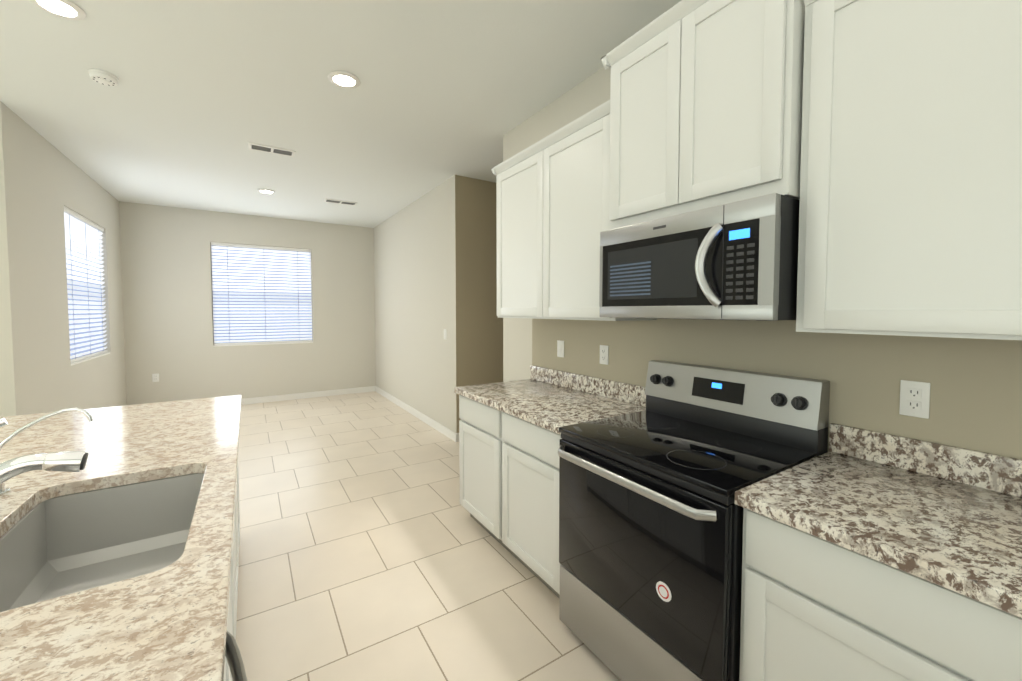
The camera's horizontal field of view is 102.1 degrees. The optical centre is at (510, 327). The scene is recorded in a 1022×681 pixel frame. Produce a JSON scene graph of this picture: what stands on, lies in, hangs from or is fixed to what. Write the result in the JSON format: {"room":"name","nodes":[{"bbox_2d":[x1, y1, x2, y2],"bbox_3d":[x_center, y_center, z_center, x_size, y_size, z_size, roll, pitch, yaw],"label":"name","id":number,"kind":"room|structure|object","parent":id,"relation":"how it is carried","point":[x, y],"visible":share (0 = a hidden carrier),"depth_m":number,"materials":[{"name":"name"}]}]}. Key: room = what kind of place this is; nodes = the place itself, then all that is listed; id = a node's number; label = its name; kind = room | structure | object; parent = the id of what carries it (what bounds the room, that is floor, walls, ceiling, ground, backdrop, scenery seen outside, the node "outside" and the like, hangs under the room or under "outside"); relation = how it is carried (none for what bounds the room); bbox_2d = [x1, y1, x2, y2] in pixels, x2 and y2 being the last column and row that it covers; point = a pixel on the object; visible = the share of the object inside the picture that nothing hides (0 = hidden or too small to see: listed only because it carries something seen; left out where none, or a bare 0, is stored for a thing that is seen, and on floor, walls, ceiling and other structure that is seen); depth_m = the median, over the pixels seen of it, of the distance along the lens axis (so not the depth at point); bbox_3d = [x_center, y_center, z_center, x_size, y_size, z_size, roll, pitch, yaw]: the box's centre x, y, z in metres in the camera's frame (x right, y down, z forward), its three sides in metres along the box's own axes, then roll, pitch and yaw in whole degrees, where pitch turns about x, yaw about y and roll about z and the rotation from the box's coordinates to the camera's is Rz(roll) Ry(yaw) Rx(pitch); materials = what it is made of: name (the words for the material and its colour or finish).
{"room":"kitchen","nodes":[
{"label":"kitchen","id":0,"kind":"room"},
{"bbox_2d":[0,101,126,416],"bbox_3d":[-4.391,-0.178,4.167,0.120,2.868,3.093,-2,3,-32],"label":"wall","id":1,"kind":"structure","parent":0,"point":[43,181],"depth_m":3.40,"materials":[{"name":"beige paint"}]},
{"bbox_2d":[64,206,109,365],"bbox_3d":[-4.505,-0.408,4.338,0.118,1.487,1.323,-2,3,-32],"label":"window blind","id":2,"kind":"structure","parent":1,"relation":"in","point":[83,246],"depth_m":4.33,"materials":[{"name":"white plastic"}]},
{"bbox_2d":[119,201,375,404],"bbox_3d":[-3.817,-0.272,6.436,3.529,2.868,0.120,-2,3,-32],"label":"wall","id":3,"kind":"structure","parent":0,"point":[167,289],"depth_m":6.06,"materials":[{"name":"beige paint"}]},
{"bbox_2d":[152,373,158,381],"bbox_3d":[-4.909,0.693,5.703,0.070,0.114,0.008,-2,3,-32],"label":"electrical outlet","id":4,"kind":"object","parent":3,"relation":"attached to","point":[155,377],"visible":1,"depth_m":5.70,"materials":[{"name":"white plastic"}]},
{"bbox_2d":[210,242,312,346],"bbox_3d":[-3.830,-0.500,6.417,1.326,1.524,0.118,-2,3,-32],"label":"window blind","id":5,"kind":"structure","parent":3,"relation":"in","point":[261,295],"depth_m":6.37,"materials":[{"name":"white plastic"}]},
{"bbox_2d":[242,386,374,404],"bbox_3d":[-3.781,1.115,6.437,3.289,0.095,0.014,-2,3,-32],"label":"baseboard","id":6,"kind":"structure","parent":3,"relation":"attached to","point":[264,399],"depth_m":6.71,"materials":[{"name":"white wood"}]},
{"bbox_2d":[0,0,680,227],"bbox_3d":[-2.389,-1.540,1.187,9.400,0.100,10.800,-2,3,-32],"label":"ceiling","id":7,"kind":"structure","parent":0,"point":[192,103],"depth_m":2.68,"materials":[{"name":"white paint"}]},
{"bbox_2d":[30,0,85,19],"bbox_3d":[-2.139,-1.515,1.945,0.192,0.013,0.192,-2,3,-32],"label":"recessed light","id":8,"kind":"object","parent":7,"relation":"in","point":[67,9],"visible":1,"depth_m":1.96,"materials":[{"name":"white plastic"}]},
{"bbox_2d":[88,69,118,85],"bbox_3d":[-2.493,-1.524,2.527,0.136,0.042,0.136,-2,3,-32],"label":"smoke detector","id":9,"kind":"object","parent":7,"relation":"attached to","point":[102,77],"visible":1,"depth_m":2.50,"materials":[{"name":"white plastic"}]},
{"bbox_2d":[257,189,274,193],"bbox_3d":[-2.947,-1.640,4.971,0.192,0.013,0.192,-2,3,-32],"label":"recessed light","id":10,"kind":"object","parent":7,"relation":"in","point":[266,191],"visible":0.98,"depth_m":4.96,"materials":[{"name":"white plastic"}]},
{"bbox_2d":[248,142,295,156],"bbox_3d":[-2.139,-1.589,3.697,0.360,0.008,0.160,-2,3,-32],"label":"ceiling vent","id":11,"kind":"object","parent":7,"relation":"in","point":[270,149],"visible":0.96,"depth_m":3.68,"materials":[{"name":"white metal"}]},
{"bbox_2d":[323,198,357,205],"bbox_3d":[-2.259,-1.663,5.476,0.400,0.008,0.160,-2,3,-32],"label":"ceiling vent","id":12,"kind":"object","parent":7,"relation":"in","point":[340,202],"visible":1,"depth_m":5.47,"materials":[{"name":"white metal"}]},
{"bbox_2d":[327,71,360,88],"bbox_3d":[-1.039,-1.541,2.570,0.192,0.013,0.192,-2,3,-32],"label":"recessed light","id":13,"kind":"object","parent":7,"relation":"in","point":[343,79],"visible":1,"depth_m":2.56,"materials":[{"name":"white plastic"}]},
{"bbox_2d":[374,175,456,432],"bbox_3d":[-1.445,-0.250,5.886,0.120,2.868,3.357,-2,3,-32],"label":"wall","id":14,"kind":"structure","parent":0,"point":[415,280],"depth_m":5.36,"materials":[{"name":"beige paint"}]},
{"bbox_2d":[375,386,456,441],"bbox_3d":[-1.494,1.138,5.896,0.014,0.095,3.357,-2,3,-32],"label":"baseboard","id":15,"kind":"structure","parent":14,"relation":"attached to","point":[444,430],"depth_m":5.39,"materials":[{"name":"white wood"}]},
{"bbox_2d":[236,391,620,680],"bbox_3d":[-2.389,1.425,1.310,9.400,0.100,10.800,-2,3,-32],"label":"floor","id":16,"kind":"structure","parent":0,"point":[371,548],"depth_m":2.30,"materials":[{"name":"tile"}]},
{"bbox_2d":[224,403,247,680],"bbox_3d":[-0.687,0.974,0.406,0.761,0.876,4.598,-2,3,-32],"label":"kitchen island","id":17,"kind":"object","parent":16,"relation":"on","point":[234,669],"depth_m":1.51,"materials":[{"name":"wood"}]},
{"bbox_2d":[0,395,241,680],"bbox_3d":[-0.872,0.523,0.258,1.130,0.038,4.660,-2,3,-32],"label":"island countertop","id":18,"kind":"structure","parent":17,"relation":"on","point":[165,621],"depth_m":0.76,"materials":[{"name":"beige stone"}]},
{"bbox_2d":[0,416,91,510],"bbox_3d":[-1.228,0.346,1.002,0.272,0.254,0.085,-2,3,-32],"label":"faucet","id":19,"kind":"object","parent":18,"relation":"on","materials":[{"name":"silver metal"}]},
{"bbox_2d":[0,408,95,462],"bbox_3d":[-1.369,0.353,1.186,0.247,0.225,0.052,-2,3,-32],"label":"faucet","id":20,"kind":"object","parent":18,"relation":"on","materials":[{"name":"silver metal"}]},
{"bbox_2d":[0,471,195,602],"bbox_3d":[-1.021,0.614,1.028,0.415,0.231,0.714,-2,3,-32],"label":"sink","id":21,"kind":"object","parent":18,"relation":"in","point":[85,534],"depth_m":1.25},
{"bbox_2d":[225,631,247,680],"bbox_3d":[-0.619,0.966,0.411,0.641,0.852,0.667,-2,3,-32],"label":"dishwasher","id":22,"kind":"object","parent":17,"relation":"in","point":[233,656],"depth_m":0.74,"materials":[{"name":"grey"}]},
{"bbox_2d":[454,365,645,597],"bbox_3d":[0.190,0.818,2.492,0.645,1.016,1.123,-2,3,-32],"label":"base cabinet","id":23,"kind":"object","parent":16,"relation":"on","point":[509,438],"visible":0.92,"depth_m":2.28,"materials":[{"name":"white wood"}]},
{"bbox_2d":[558,360,829,680],"bbox_3d":[0.665,0.775,1.667,0.716,1.170,0.759,-2,3,-32],"label":"range","id":24,"kind":"object","parent":16,"relation":"on","point":[650,533],"visible":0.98,"depth_m":1.50,"materials":[{"name":"black metal"}]},
{"bbox_2d":[739,511,982,680],"bbox_3d":[1.091,0.945,1.105,0.618,0.876,0.636,-2,3,-32],"label":"base cabinet","id":25,"kind":"object","parent":16,"relation":"on","point":[812,609],"depth_m":0.99,"materials":[{"name":"white wood"}]},
{"bbox_2d":[735,451,1021,622],"bbox_3d":[1.605,0.523,0.257,0.644,0.038,2.596,-2,3,-32],"label":"countertop","id":26,"kind":"structure","parent":25,"relation":"on","point":[963,539],"depth_m":1.03,"materials":[{"name":"stone"}]},
{"bbox_2d":[983,607,1021,680],"bbox_3d":[1.467,0.970,0.517,0.618,0.876,1.060,-2,3,-32],"label":"base cabinet","id":27,"kind":"object","parent":16,"relation":"on","point":[1002,635],"depth_m":0.78,"materials":[{"name":"white wood"}]},
{"bbox_2d":[455,175,502,432],"bbox_3d":[-0.006,-0.208,4.885,1.470,2.868,0.122,-2,3,-32],"label":"wall","id":28,"kind":"structure","parent":0,"point":[479,341],"depth_m":4.56,"materials":[{"name":"beige paint"}]},
{"bbox_2d":[503,67,1021,458],"bbox_3d":[1.602,-0.045,0.956,0.120,2.868,6.016,-2,3,-32],"label":"wall","id":29,"kind":"structure","parent":0,"point":[975,394],"depth_m":1.55,"materials":[{"name":"beige paint"}]},
{"bbox_2d":[491,143,534,318],"bbox_3d":[0.191,-0.586,2.728,0.326,1.046,0.616,-2,3,-32],"label":"upper cabinet","id":30,"kind":"object","parent":29,"relation":"attached to","point":[515,176],"depth_m":2.68,"materials":[{"name":"white wood"}]},
{"bbox_2d":[557,340,563,357],"bbox_3d":[0.338,0.145,2.826,0.010,0.114,0.070,-2,3,-32],"label":"electrical outlet","id":31,"kind":"object","parent":29,"relation":"attached to","point":[560,348],"visible":1,"depth_m":2.82,"materials":[{"name":"white plastic"}]},
{"bbox_2d":[535,104,656,320],"bbox_3d":[0.459,-0.568,2.308,0.326,1.046,0.617,-2,3,-32],"label":"upper cabinet","id":32,"kind":"object","parent":29,"relation":"attached to","point":[569,160],"depth_m":2.23,"materials":[{"name":"white wood"}]},
{"bbox_2d":[600,345,608,364],"bbox_3d":[0.559,0.164,2.483,0.008,0.114,0.070,-2,3,-32],"label":"electrical outlet","id":33,"kind":"object","parent":29,"relation":"attached to","point":[604,353],"visible":1,"depth_m":2.48,"materials":[{"name":"white plastic"}]},
{"bbox_2d":[603,14,662,230],"bbox_3d":[0.724,-0.847,1.834,0.376,0.809,0.443,-2,3,-32],"label":"upper cabinet","id":34,"kind":"object","parent":29,"relation":"attached to","point":[632,114],"depth_m":1.79,"materials":[{"name":"white wood"}]},
{"bbox_2d":[659,0,802,218],"bbox_3d":[0.898,-0.836,1.560,0.376,0.809,0.443,-2,3,-32],"label":"upper cabinet","id":35,"kind":"object","parent":29,"relation":"attached to","point":[729,126],"depth_m":1.44,"materials":[{"name":"white wood"}]},
{"bbox_2d":[599,193,799,320],"bbox_3d":[0.768,-0.234,1.690,0.482,0.396,0.750,-2,3,-32],"label":"microwave","id":36,"kind":"object","parent":35,"relation":"attached to","point":[737,260],"visible":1,"depth_m":1.43,"materials":[{"name":"silver metal"}]},
{"bbox_2d":[795,0,1021,339],"bbox_3d":[1.202,-0.511,1.143,0.326,1.063,0.588,-2,3,-32],"label":"upper cabinet","id":37,"kind":"object","parent":29,"relation":"attached to","point":[881,140],"depth_m":1.09,"materials":[{"name":"white wood"}]},
{"bbox_2d":[899,380,929,418],"bbox_3d":[1.297,0.230,1.326,0.008,0.114,0.070,-2,3,-32],"label":"electrical outlet","id":38,"kind":"object","parent":29,"relation":"attached to","point":[914,398],"visible":1,"depth_m":1.32,"materials":[{"name":"white plastic"}]},
{"bbox_2d":[829,423,1021,494],"bbox_3d":[1.868,0.446,0.421,0.020,0.102,2.596,-2,3,-32],"label":"backsplash","id":39,"kind":"structure","parent":29,"relation":"attached to","point":[994,472],"depth_m":1.28,"materials":[{"name":"stone"}]}
]}

